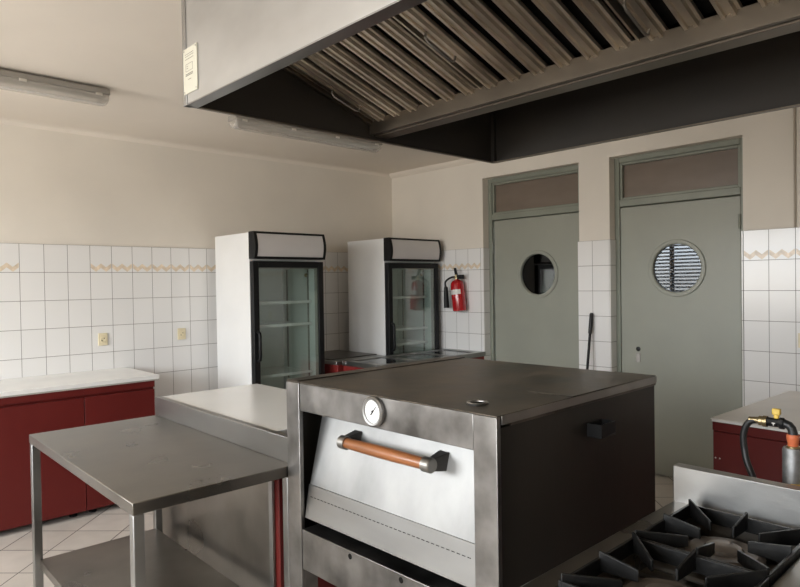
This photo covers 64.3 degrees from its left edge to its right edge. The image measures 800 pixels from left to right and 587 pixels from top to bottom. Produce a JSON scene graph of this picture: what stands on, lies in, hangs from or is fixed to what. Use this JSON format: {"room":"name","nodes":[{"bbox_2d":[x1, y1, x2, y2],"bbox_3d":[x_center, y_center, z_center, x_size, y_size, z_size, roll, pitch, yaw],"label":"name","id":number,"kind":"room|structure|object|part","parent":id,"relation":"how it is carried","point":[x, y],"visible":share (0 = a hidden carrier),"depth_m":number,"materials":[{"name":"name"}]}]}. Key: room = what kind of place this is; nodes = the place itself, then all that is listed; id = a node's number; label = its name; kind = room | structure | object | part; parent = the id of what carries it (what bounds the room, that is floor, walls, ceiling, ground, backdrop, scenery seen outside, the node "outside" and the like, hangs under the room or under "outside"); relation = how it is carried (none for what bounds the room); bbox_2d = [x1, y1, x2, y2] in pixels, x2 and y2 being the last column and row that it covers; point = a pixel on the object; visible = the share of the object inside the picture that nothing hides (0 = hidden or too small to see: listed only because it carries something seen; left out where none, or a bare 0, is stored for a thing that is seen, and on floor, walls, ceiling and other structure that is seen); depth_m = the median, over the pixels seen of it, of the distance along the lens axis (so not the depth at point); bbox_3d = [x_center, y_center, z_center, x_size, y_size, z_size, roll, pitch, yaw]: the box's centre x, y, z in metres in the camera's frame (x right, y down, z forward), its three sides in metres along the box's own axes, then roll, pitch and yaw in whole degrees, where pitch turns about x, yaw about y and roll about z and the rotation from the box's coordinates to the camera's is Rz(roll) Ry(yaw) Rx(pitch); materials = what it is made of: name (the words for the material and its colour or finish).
{"room":"commercial kitchen","nodes":[
{"label":"commercial kitchen","id":0,"kind":"room"},
{"bbox_2d":[0,124,392,252],"bbox_3d":[-2.547,0.127,4.627,6.600,2.645,0.200,-2,1,-43],"label":"wall","id":1,"kind":"structure","parent":0,"point":[60,188],"depth_m":5.09,"materials":[{"name":"paint"}]},
{"bbox_2d":[98,333,107,345],"bbox_3d":[-2.225,0.343,4.768,0.066,0.092,0.016,-2,1,-43],"label":"wall socket","id":2,"kind":"object","parent":1,"relation":"attached to","point":[102,337],"visible":1,"depth_m":4.76,"materials":[{"name":"beige plastic"}]},
{"bbox_2d":[0,243,348,395],"bbox_3d":[-2.469,0.549,4.557,6.600,1.800,0.011,-2,1,-43],"label":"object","id":3,"kind":"structure","parent":1,"relation":"attached to","point":[56,300],"depth_m":4.86,"materials":[{"name":"tile"}]},
{"bbox_2d":[177,328,185,339],"bbox_3d":[-1.778,0.329,5.186,0.066,0.092,0.016,-2,1,-43],"label":"wall socket","id":4,"kind":"object","parent":1,"relation":"attached to","point":[181,332],"visible":1,"depth_m":5.18,"materials":[{"name":"beige plastic"}]},
{"bbox_2d":[0,118,389,176],"bbox_3d":[-2.506,-1.177,4.503,6.550,0.035,0.035,-2,1,-43],"label":"trim","id":5,"kind":"structure","parent":1,"relation":"attached to","point":[5,121],"depth_m":5.14,"materials":[{"name":"paint"}]},
{"bbox_2d":[0,0,463,173],"bbox_3d":[0.402,-1.256,2.454,8.400,0.100,7.400,-2,1,-43],"label":"ceiling","id":6,"kind":"structure","parent":0,"point":[132,49],"depth_m":3.55,"materials":[{"name":"paint"}]},
{"bbox_2d":[0,69,109,105],"bbox_3d":[-2.179,-1.128,3.285,1.280,0.104,0.130,-2,1,-43],"label":"ceiling lamp","id":7,"kind":"object","parent":6,"relation":"attached to","point":[12,79],"visible":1,"depth_m":3.50,"materials":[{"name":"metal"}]},
{"bbox_2d":[228,115,382,152],"bbox_3d":[-0.653,-1.175,4.712,1.300,0.104,0.130,-2,1,-43],"label":"ceiling lamp","id":8,"kind":"object","parent":6,"relation":"attached to","point":[239,122],"visible":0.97,"depth_m":4.62,"materials":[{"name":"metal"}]},
{"bbox_2d":[181,0,799,163],"bbox_3d":[0.736,-0.872,1.389,1.406,0.645,2.487,-2,1,-43],"label":"extractor hood","id":9,"kind":"object","parent":6,"relation":"attached to","point":[489,81],"visible":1,"depth_m":1.81,"materials":[{"name":"metal"}]},
{"bbox_3d":[-0.610,-0.858,1.819,0.023,0.645,0.021,-2,1,-43],"label":"corner trim","id":10,"kind":"part","parent":9,"relation":"part of","materials":[{"name":"metal"}]},
{"bbox_3d":[-0.588,-0.629,1.787,0.004,0.127,0.084,-2,1,-43],"label":"notice plate","id":11,"kind":"part","parent":9,"relation":"part of","materials":[{"name":"white paper"}]},
{"bbox_3d":[0.229,-0.858,0.913,0.006,0.641,2.484,-2,1,-43],"label":"panel","id":12,"kind":"part","parent":9,"relation":"part of","materials":[{"name":"metal"}]},
{"bbox_3d":[-0.329,-0.727,2.069,0.676,0.272,0.018,-2,1,-43],"label":"filter edge rail","id":13,"kind":"part","parent":9,"relation":"part of","materials":[{"name":"metal"}]},
{"bbox_3d":[-0.180,-0.645,2.131,0.126,0.060,0.007,-2,1,-43],"label":"handle","id":14,"kind":"part","parent":9,"relation":"part of","materials":[{"name":"metal"}]},
{"bbox_3d":[-0.107,-0.875,2.295,1.390,0.641,0.006,-2,1,-43],"label":"panel","id":15,"kind":"part","parent":9,"relation":"part of","materials":[{"name":"metal"}]},
{"bbox_3d":[0.110,-0.665,1.723,0.126,0.060,0.007,-2,1,-43],"label":"handle","id":16,"kind":"part","parent":9,"relation":"part of","materials":[{"name":"metal"}]},
{"bbox_3d":[0.402,-0.880,2.755,0.018,0.621,0.018,-2,1,-43],"label":"corner trim","id":17,"kind":"part","parent":9,"relation":"part of","materials":[{"name":"metal"}]},
{"bbox_3d":[0.538,-0.626,1.447,0.126,0.060,0.007,-2,1,-43],"label":"handle","id":18,"kind":"part","parent":9,"relation":"part of","materials":[{"name":"metal"}]},
{"bbox_3d":[1.249,-0.889,1.867,0.006,0.641,2.484,-2,1,-43],"label":"panel","id":19,"kind":"part","parent":9,"relation":"part of","materials":[{"name":"metal"}]},
{"bbox_2d":[0,474,673,586],"bbox_3d":[0.449,1.486,2.639,8.200,0.100,7.200,-2,1,-43],"label":"floor","id":20,"kind":"structure","parent":0,"point":[60,535],"depth_m":3.84,"materials":[{"name":"tile"}]},
{"bbox_2d":[0,389,85,530],"bbox_3d":[-2.594,1.042,4.019,0.960,0.835,0.603,-2,1,-43],"label":"base cabinet","id":21,"kind":"object","parent":20,"relation":"on","point":[63,493],"visible":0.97,"depth_m":3.92,"materials":[{"name":"laminate"}]},
{"bbox_3d":[-2.403,0.648,3.801,0.960,0.045,0.016,-2,1,-43],"label":"rail","id":22,"kind":"part","parent":21,"relation":"part of","materials":[{"name":"laminate"}]},
{"bbox_2d":[0,367,158,397],"bbox_3d":[-2.426,0.601,4.168,1.470,0.037,0.616,-2,1,-43],"label":"countertop","id":23,"kind":"structure","parent":21,"relation":"on","point":[14,387],"depth_m":4.24,"materials":[{"name":"white laminate"}]},
{"bbox_2d":[83,381,154,512],"bbox_3d":[-2.076,1.027,4.504,0.460,0.835,0.603,-2,1,-43],"label":"base cabinet","id":24,"kind":"object","parent":20,"relation":"on","point":[112,403],"visible":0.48,"depth_m":4.25,"materials":[{"name":"laminate"}]},
{"bbox_3d":[-1.884,0.632,4.286,0.460,0.045,0.016,-2,1,-43],"label":"rail","id":25,"kind":"part","parent":24,"relation":"part of","materials":[{"name":"laminate"}]},
{"bbox_2d":[29,396,289,586],"bbox_3d":[-0.984,0.988,2.529,0.583,0.942,1.242,-2,1,-42],"label":"work table","id":26,"kind":"object","parent":20,"relation":"on","point":[182,453],"visible":0.85,"depth_m":2.53,"materials":[{"name":"metal"}]},
{"bbox_3d":[-1.588,1.048,2.786,0.034,0.792,0.034,-2,1,-42],"label":"leg","id":27,"kind":"part","parent":26,"relation":"part of","materials":[{"name":"metal"}]},
{"bbox_3d":[-0.778,1.050,1.902,0.034,0.792,0.034,-2,1,-42],"label":"leg","id":28,"kind":"part","parent":26,"relation":"part of","materials":[{"name":"metal"}]},
{"bbox_2d":[40,528,239,586],"bbox_3d":[-0.988,1.179,2.523,0.513,0.038,1.185,-2,1,-42],"label":"shelf","id":29,"kind":"object","parent":26,"relation":"attached to","point":[167,563],"depth_m":2.70,"materials":[{"name":"metal"}]},
{"bbox_3d":[-1.198,1.037,3.144,0.034,0.792,0.034,-2,1,-42],"label":"leg","id":30,"kind":"part","parent":26,"relation":"part of","materials":[{"name":"metal"}]},
{"bbox_3d":[-0.388,1.038,2.259,0.034,0.792,0.034,-2,1,-42],"label":"leg","id":31,"kind":"part","parent":26,"relation":"part of","materials":[{"name":"metal"}]},
{"bbox_2d":[162,384,336,586],"bbox_3d":[-0.646,0.979,3.015,0.560,0.934,1.135,-2,1,-43],"label":"counter","id":32,"kind":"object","parent":20,"relation":"on","point":[238,533],"depth_m":2.71,"materials":[{"name":"metal"}]},
{"bbox_3d":[-0.855,0.972,2.847,0.008,0.840,1.095,-2,1,-43],"label":"panel","id":33,"kind":"part","parent":32,"relation":"part of","materials":[{"name":"metal"}]},
{"bbox_2d":[162,384,286,433],"bbox_3d":[-0.635,0.527,2.988,0.560,0.029,1.083,-2,1,-43],"label":"countertop","id":34,"kind":"structure","parent":32,"relation":"on","point":[265,406],"depth_m":2.99,"materials":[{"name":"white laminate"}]},
{"bbox_3d":[-0.494,0.973,2.451,0.005,0.840,0.025,-2,1,-43],"label":"edge trim","id":35,"kind":"part","parent":32,"relation":"part of","materials":[{"name":"metal"}]},
{"bbox_2d":[215,231,325,388],"bbox_3d":[-1.061,0.466,5.301,0.664,1.900,0.657,-2,1,-43],"label":"fridge","id":36,"kind":"object","parent":20,"relation":"on","point":[270,292],"visible":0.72,"depth_m":5.23,"materials":[{"name":"white metal"}]},
{"bbox_3d":[-1.077,0.408,4.873,0.026,0.252,0.053,-2,1,-43],"label":"handle","id":37,"kind":"part","parent":36,"relation":"part of","materials":[{"name":"black plastic"}]},
{"bbox_2d":[259,300,311,304],"bbox_3d":[-1.107,0.073,5.338,0.576,0.022,0.456,-2,1,-43],"label":"shelf","id":38,"kind":"object","parent":36,"relation":"attached to","point":[261,302],"depth_m":5.34,"materials":[{"name":"white metal"}]},
{"bbox_2d":[260,321,311,327],"bbox_3d":[-1.104,0.257,5.341,0.576,0.022,0.456,-2,1,-43],"label":"shelf","id":39,"kind":"object","parent":36,"relation":"attached to","point":[263,324],"depth_m":5.36,"materials":[{"name":"white metal"}]},
{"bbox_2d":[261,366,312,378],"bbox_3d":[-1.098,0.660,5.347,0.576,0.022,0.456,-2,1,-43],"label":"shelf","id":40,"kind":"object","parent":36,"relation":"attached to","point":[292,370],"depth_m":5.42,"materials":[{"name":"white metal"}]},
{"bbox_3d":[-0.889,0.420,5.115,0.660,1.352,0.052,-2,1,-43],"label":"door","id":41,"kind":"part","parent":36,"relation":"part of","materials":[{"name":"clear glass"}]},
{"bbox_3d":[-0.994,0.429,5.650,0.006,1.280,0.018,-2,1,-43],"label":"shelf rail","id":42,"kind":"part","parent":36,"relation":"part of","materials":[{"name":"grey metal"}]},
{"bbox_3d":[-0.889,-0.379,5.090,0.615,0.175,0.098,-2,1,-43],"label":"light panel","id":43,"kind":"part","parent":36,"relation":"part of","materials":[{"name":"white plastic"}]},
{"bbox_3d":[-0.775,0.429,5.416,0.006,1.280,0.018,-2,1,-43],"label":"shelf rail","id":44,"kind":"part","parent":36,"relation":"part of","materials":[{"name":"grey metal"}]},
{"bbox_2d":[325,350,382,373],"bbox_3d":[-0.566,0.981,5.831,0.570,0.838,0.720,-2,1,-43],"label":"countertop","id":45,"kind":"structure","parent":20,"relation":"on","point":[334,358],"depth_m":5.63,"materials":[{"name":"silver metal"}]},
{"bbox_3d":[-0.606,0.565,5.883,0.530,0.008,0.580,-2,1,-43],"label":"plate","id":46,"kind":"part","parent":45,"relation":"part of","materials":[{"name":"silver metal"}]},
{"bbox_2d":[348,237,441,355],"bbox_3d":[-0.039,0.436,6.196,0.662,1.900,0.637,-2,1,-43],"label":"fridge","id":47,"kind":"object","parent":20,"relation":"on","point":[393,287],"visible":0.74,"depth_m":6.08,"materials":[{"name":"white metal"}]},
{"bbox_3d":[-0.060,0.395,5.776,0.026,0.277,0.053,-2,1,-43],"label":"handle","id":48,"kind":"part","parent":47,"relation":"part of","materials":[{"name":"black plastic"}]},
{"bbox_3d":[0.035,0.399,6.536,0.006,1.280,0.018,-2,1,-43],"label":"shelf rail","id":49,"kind":"part","parent":47,"relation":"part of","materials":[{"name":"grey metal"}]},
{"bbox_2d":[393,296,426,298],"bbox_3d":[-0.085,0.037,6.232,0.574,0.022,0.436,-2,1,-43],"label":"shelf","id":50,"kind":"object","parent":47,"relation":"attached to","point":[394,297],"depth_m":6.14,"materials":[{"name":"white metal"}]},
{"bbox_2d":[395,325,427,330],"bbox_3d":[-0.080,0.340,6.237,0.574,0.022,0.436,-2,1,-43],"label":"shelf","id":51,"kind":"object","parent":47,"relation":"attached to","point":[398,327],"depth_m":6.29,"materials":[{"name":"white metal"}]},
{"bbox_2d":[396,339,427,345],"bbox_3d":[-0.078,0.479,6.239,0.574,0.022,0.436,-2,1,-43],"label":"shelf","id":52,"kind":"object","parent":47,"relation":"attached to","point":[399,342],"depth_m":6.29,"materials":[{"name":"white metal"}]},
{"bbox_3d":[0.127,0.390,6.017,0.658,1.352,0.052,-2,1,-43],"label":"door","id":53,"kind":"part","parent":47,"relation":"part of","materials":[{"name":"clear glass"}]},
{"bbox_3d":[0.126,-0.409,5.992,0.613,0.175,0.098,-2,1,-43],"label":"light panel","id":54,"kind":"part","parent":47,"relation":"part of","materials":[{"name":"white plastic"}]},
{"bbox_3d":[0.239,0.399,6.317,0.006,1.280,0.018,-2,1,-43],"label":"shelf rail","id":55,"kind":"part","parent":47,"relation":"part of","materials":[{"name":"grey metal"}]},
{"bbox_2d":[342,348,485,370],"bbox_3d":[0.158,0.972,5.634,1.288,0.840,0.497,-2,1,-43],"label":"countertop","id":56,"kind":"structure","parent":20,"relation":"on","point":[354,364],"depth_m":5.56,"materials":[{"name":"silver metal"}]},
{"bbox_2d":[286,356,656,586],"bbox_3d":[0.259,0.866,2.188,0.904,1.160,0.954,-2,1,-44],"label":"oven","id":57,"kind":"object","parent":20,"relation":"on","point":[453,471],"visible":0.98,"depth_m":1.89,"materials":[{"name":"metal"}]},
{"bbox_3d":[-0.335,0.879,2.225,0.076,1.150,0.075,-2,1,-44],"label":"corner post","id":58,"kind":"part","parent":57,"relation":"part of","materials":[{"name":"metal"}]},
{"bbox_3d":[-0.055,0.634,2.525,0.871,0.622,0.026,-2,1,-44],"label":"panel","id":59,"kind":"part","parent":57,"relation":"part of","materials":[{"name":"black metal"}]},
{"bbox_3d":[-0.049,0.475,1.898,0.037,0.037,0.351,-2,1,-44],"label":"handle","id":60,"kind":"part","parent":57,"relation":"part of","materials":[{"name":"brown wood"}]},
{"bbox_3d":[-0.013,0.870,1.955,0.157,0.137,0.758,-2,1,-44],"label":"rail","id":61,"kind":"part","parent":57,"relation":"part of","materials":[{"name":"metal"}]},
{"bbox_3d":[-0.057,0.352,1.912,0.057,0.094,0.758,-2,1,-44],"label":"rail","id":62,"kind":"part","parent":57,"relation":"part of","materials":[{"name":"metal"}]},
{"bbox_3d":[-0.024,0.587,1.943,0.108,0.357,0.752,-2,1,-44],"label":"door","id":63,"kind":"part","parent":57,"relation":"part of","materials":[{"name":"metal"}]},
{"bbox_3d":[0.241,0.308,2.200,0.888,0.032,0.911,-2,1,-44],"label":"plate","id":64,"kind":"part","parent":57,"relation":"part of","materials":[{"name":"grey metal"}]},
{"bbox_3d":[0.247,0.880,1.625,0.076,1.150,0.075,-2,1,-44],"label":"corner post","id":65,"kind":"part","parent":57,"relation":"part of","materials":[{"name":"metal"}]},
{"bbox_3d":[0.555,0.635,1.894,0.871,0.622,0.026,-2,1,-44],"label":"panel","id":66,"kind":"part","parent":57,"relation":"part of","materials":[{"name":"black metal"}]},
{"bbox_3d":[0.565,0.304,1.877,0.873,0.023,0.003,-2,1,-44],"label":"trim","id":67,"kind":"part","parent":57,"relation":"part of","materials":[{"name":"metal"}]},
{"bbox_2d":[586,313,592,369],"bbox_3d":[1.464,0.767,5.012,0.220,1.224,0.031,-2,1,-43],"label":"stick","id":68,"kind":"object","parent":20,"relation":"on","point":[590,314],"visible":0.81,"depth_m":5.04,"materials":[{"name":"black plastic"}]},
{"bbox_2d":[521,463,799,586],"bbox_3d":[0.736,0.958,1.172,0.760,0.994,0.765,-2,1,-43],"label":"gas range","id":69,"kind":"object","parent":20,"relation":"on","point":[719,528],"visible":1,"depth_m":1.41,"materials":[{"name":"metal"}]},
{"bbox_3d":[0.484,0.606,1.197,0.218,0.060,0.164,-2,1,-43],"label":"burner","id":70,"kind":"part","parent":69,"relation":"part of","materials":[{"name":"metal"}]},
{"bbox_3d":[0.720,0.598,1.156,0.730,0.085,0.765,-2,1,-43],"label":"frame","id":71,"kind":"part","parent":69,"relation":"part of","materials":[{"name":"metal"}]},
{"bbox_3d":[0.741,0.598,1.437,0.218,0.060,0.164,-2,1,-43],"label":"burner","id":72,"kind":"part","parent":69,"relation":"part of","materials":[{"name":"metal"}]},
{"bbox_2d":[673,463,799,528],"bbox_3d":[0.996,0.600,1.415,0.034,0.294,0.765,-2,1,-43],"label":"backsplash","id":73,"kind":"structure","parent":69,"relation":"attached to","point":[773,502],"depth_m":1.56,"materials":[{"name":"metal"}]},
{"bbox_2d":[710,391,799,482],"bbox_3d":[2.322,0.974,2.463,0.984,0.872,1.767,-2,1,-41],"label":"base cabinet","id":74,"kind":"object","parent":20,"relation":"on","point":[765,445],"depth_m":2.73,"materials":[{"name":"laminate"}]},
{"bbox_3d":[1.940,0.583,2.154,0.010,0.035,1.716,-2,1,-41],"label":"rail","id":75,"kind":"part","parent":74,"relation":"part of","materials":[{"name":"laminate"}]},
{"bbox_3d":[1.567,0.962,2.594,0.013,0.715,0.556,-2,1,-41],"label":"door","id":76,"kind":"part","parent":74,"relation":"part of","materials":[{"name":"laminate"}]},
{"bbox_2d":[740,408,799,485],"bbox_3d":[1.018,0.875,1.711,0.074,1.133,0.191,-1,1,-33],"label":"gas pipe","id":77,"kind":"object","parent":20,"relation":"on","point":[790,452],"visible":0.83,"depth_m":1.68,"materials":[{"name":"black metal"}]},
{"bbox_3d":[1.010,0.322,1.709,0.015,0.027,0.020,-2,1,-43],"label":"valve lever","id":78,"kind":"part","parent":77,"relation":"part of","materials":[{"name":"yellow metal"}]},
{"bbox_2d":[392,107,799,249],"bbox_3d":[2.326,0.056,4.393,0.200,2.645,7.200,-2,1,-43],"label":"wall","id":79,"kind":"structure","parent":0,"point":[449,206],"depth_m":5.03,"materials":[{"name":"paint"}]},
{"bbox_2d":[389,158,480,178],"bbox_3d":[2.283,-1.241,4.214,0.050,0.045,7.000,-2,1,-43],"label":"trim","id":80,"kind":"structure","parent":79,"relation":"attached to","point":[464,161],"depth_m":6.30,"materials":[{"name":"paint"}]},
{"bbox_2d":[444,268,466,311],"bbox_3d":[0.521,-0.035,6.053,0.144,0.417,0.257,-2,1,-43],"label":"fire extinguisher","id":81,"kind":"object","parent":79,"relation":"attached to","point":[457,286],"visible":1,"depth_m":5.97,"materials":[{"name":"red metal"}]},
{"bbox_3d":[0.552,-0.190,6.006,0.036,0.107,0.109,-2,1,-43],"label":"carry handle","id":82,"kind":"part","parent":81,"relation":"part of","materials":[{"name":"black plastic"}]},
{"bbox_2d":[434,248,483,351],"bbox_3d":[0.360,0.477,6.354,0.011,1.800,1.231,-2,1,-43],"label":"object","id":83,"kind":"structure","parent":79,"relation":"attached to","point":[462,330],"depth_m":6.07,"materials":[{"name":"tile"}]},
{"bbox_2d":[488,165,578,368],"bbox_3d":[1.206,0.156,5.617,0.107,2.440,1.000,-2,1,-43],"label":"door","id":84,"kind":"structure","parent":79,"relation":"in","point":[533,217],"depth_m":5.59,"materials":[{"name":"green paint"}]},
{"bbox_3d":[1.194,-0.877,5.604,0.006,0.252,0.878,-2,1,-43],"label":"transom pane","id":85,"kind":"part","parent":84,"relation":"part of","materials":[{"name":"brown glass"}]},
{"bbox_3d":[1.219,-0.169,5.583,0.005,0.380,0.380,-2,1,-43],"label":"porthole pane","id":86,"kind":"part","parent":84,"relation":"part of","materials":[{"name":"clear glass"}]},
{"bbox_2d":[578,240,610,371],"bbox_3d":[1.553,0.479,5.080,0.010,1.800,0.272,-2,1,-43],"label":"wall tiles","id":87,"kind":"structure","parent":79,"relation":"attached to","point":[593,256],"depth_m":5.06,"materials":[{"name":"tile"}]},
{"bbox_2d":[483,231,743,406],"bbox_3d":[1.572,0.478,5.115,0.085,1.800,2.234,-2,1,-43],"label":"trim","id":88,"kind":"structure","parent":79,"relation":"attached to","point":[612,243],"depth_m":5.00,"materials":[{"name":"tile"}]},
{"bbox_2d":[614,138,742,477],"bbox_3d":[2.061,0.157,4.704,0.107,2.440,0.966,-2,1,-43],"label":"door","id":89,"kind":"structure","parent":79,"relation":"in","point":[679,211],"depth_m":4.66,"materials":[{"name":"green paint"}]},
{"bbox_3d":[1.837,0.494,4.909,0.005,0.068,0.034,-2,1,-43],"label":"lock plate","id":90,"kind":"part","parent":89,"relation":"part of","materials":[{"name":"metal"}]},
{"bbox_3d":[2.049,-0.187,4.695,0.005,0.380,0.380,-2,1,-43],"label":"porthole pane","id":91,"kind":"part","parent":89,"relation":"part of","materials":[{"name":"clear glass"}]},
{"bbox_3d":[2.066,0.157,4.709,0.092,2.440,0.966,-2,1,-43],"label":"frame","id":92,"kind":"part","parent":89,"relation":"part of","materials":[{"name":"green paint"}]},
{"bbox_3d":[2.048,-0.875,4.690,0.006,0.252,0.844,-2,1,-43],"label":"transom pane","id":93,"kind":"part","parent":89,"relation":"part of","materials":[{"name":"brown glass"}]},
{"bbox_2d":[743,227,799,405],"bbox_3d":[3.512,0.483,2.985,0.011,1.800,3.522,-2,1,-43],"label":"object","id":94,"kind":"structure","parent":79,"relation":"attached to","point":[771,257],"depth_m":4.14,"materials":[{"name":"tile"}]},
{"bbox_2d":[793,107,795,226],"bbox_3d":[2.497,-0.819,4.021,0.020,0.800,0.045,-2,1,-43],"label":"conduit","id":95,"kind":"object","parent":79,"relation":"attached to","point":[794,109],"visible":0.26,"depth_m":4.02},
{"bbox_2d":[798,333,799,347],"bbox_3d":[2.538,0.296,4.001,0.016,0.092,0.066,-2,1,-43],"label":"wall socket","id":96,"kind":"object","parent":79,"relation":"attached to","point":[798,333],"visible":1,"depth_m":4.02,"materials":[{"name":"beige plastic"}]}
]}

